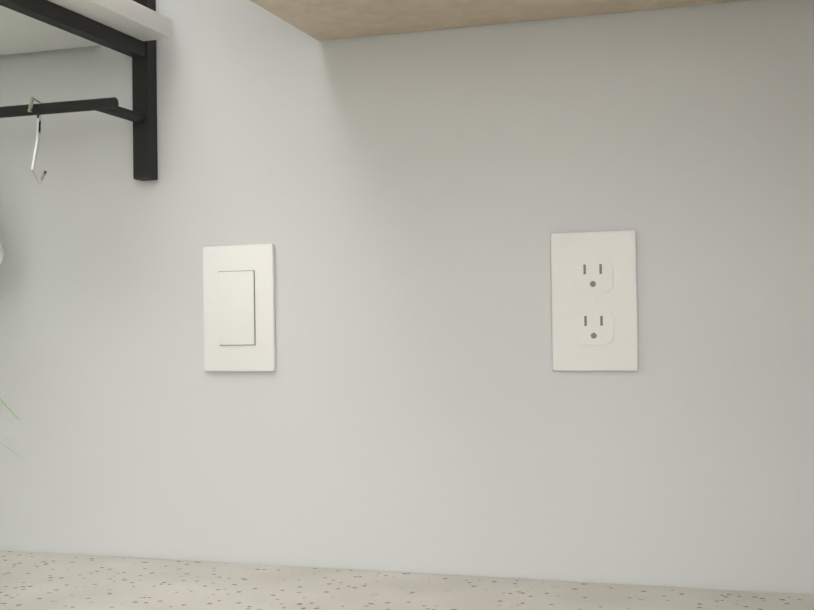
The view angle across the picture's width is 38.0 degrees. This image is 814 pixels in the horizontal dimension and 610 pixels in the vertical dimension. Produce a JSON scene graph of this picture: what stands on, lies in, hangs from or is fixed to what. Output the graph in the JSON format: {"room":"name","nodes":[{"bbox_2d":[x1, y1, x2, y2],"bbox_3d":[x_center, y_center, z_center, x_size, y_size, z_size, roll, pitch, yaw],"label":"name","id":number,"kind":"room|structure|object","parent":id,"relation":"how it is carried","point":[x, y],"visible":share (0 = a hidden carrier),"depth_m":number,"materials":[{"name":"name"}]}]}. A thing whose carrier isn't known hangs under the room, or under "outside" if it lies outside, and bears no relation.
{"room":"kitchen","nodes":[
{"label":"kitchen","id":0,"kind":"room"},
{"bbox_2d":[0,0,813,594],"bbox_3d":[0.281,-0.080,0.981,2.656,2.450,0.100,-1,-1,18],"label":"wall","id":1,"kind":"structure","parent":0,"point":[408,204],"depth_m":1.01,"materials":[{"name":"white paint"}]},
{"bbox_2d":[0,0,171,263],"bbox_3d":[-0.607,-0.405,1.101,0.765,0.781,0.228,-1,-1,18],"label":"shelf rack","id":2,"kind":"object","parent":1,"relation":"attached to","point":[135,30],"visible":1,"depth_m":1.03,"materials":[{"name":"black metal"}]},
{"bbox_2d":[203,244,275,371],"bbox_3d":[-0.152,0.003,1.063,0.070,0.114,0.008,-1,-1,18],"label":"switch plate","id":3,"kind":"object","parent":1,"relation":"attached to","point":[239,304],"visible":1,"depth_m":1.06,"materials":[{"name":"white plastic"}]},
{"bbox_2d":[250,0,747,40],"bbox_3d":[0.181,-0.612,0.803,0.655,0.742,0.309,-1,-1,18],"label":"upper cabinet","id":4,"kind":"object","parent":1,"relation":"attached to","point":[320,20],"visible":1,"depth_m":0.90,"materials":[{"name":"brown wood"}]},
{"bbox_2d":[551,230,638,370],"bbox_3d":[0.153,-0.003,0.964,0.070,0.114,0.008,-1,-1,18],"label":"electrical outlet plate","id":5,"kind":"object","parent":1,"relation":"attached to","point":[594,294],"visible":1,"depth_m":0.96,"materials":[{"name":"white plastic"}]},
{"bbox_3d":[0.184,0.702,0.596,0.575,0.878,0.671,-1,-1,18],"label":"base cabinet","id":6,"kind":"object","parent":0,"visible":0},
{"bbox_2d":[0,551,813,609],"bbox_3d":[0.003,0.301,0.647,0.936,0.167,0.695,-1,-1,18],"label":"countertop","id":7,"kind":"structure","parent":6,"relation":"on","point":[37,581],"depth_m":0.83,"materials":[{"name":"stone"}]},
{"bbox_2d":[0,398,23,458],"bbox_3d":[-0.587,0.116,0.873,0.605,0.238,0.524,-1,-1,18],"label":"spider plant","id":8,"kind":"object","parent":7,"relation":"on","point":[15,416],"visible":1,"depth_m":0.87,"materials":[{"name":"green plant"}]}
]}

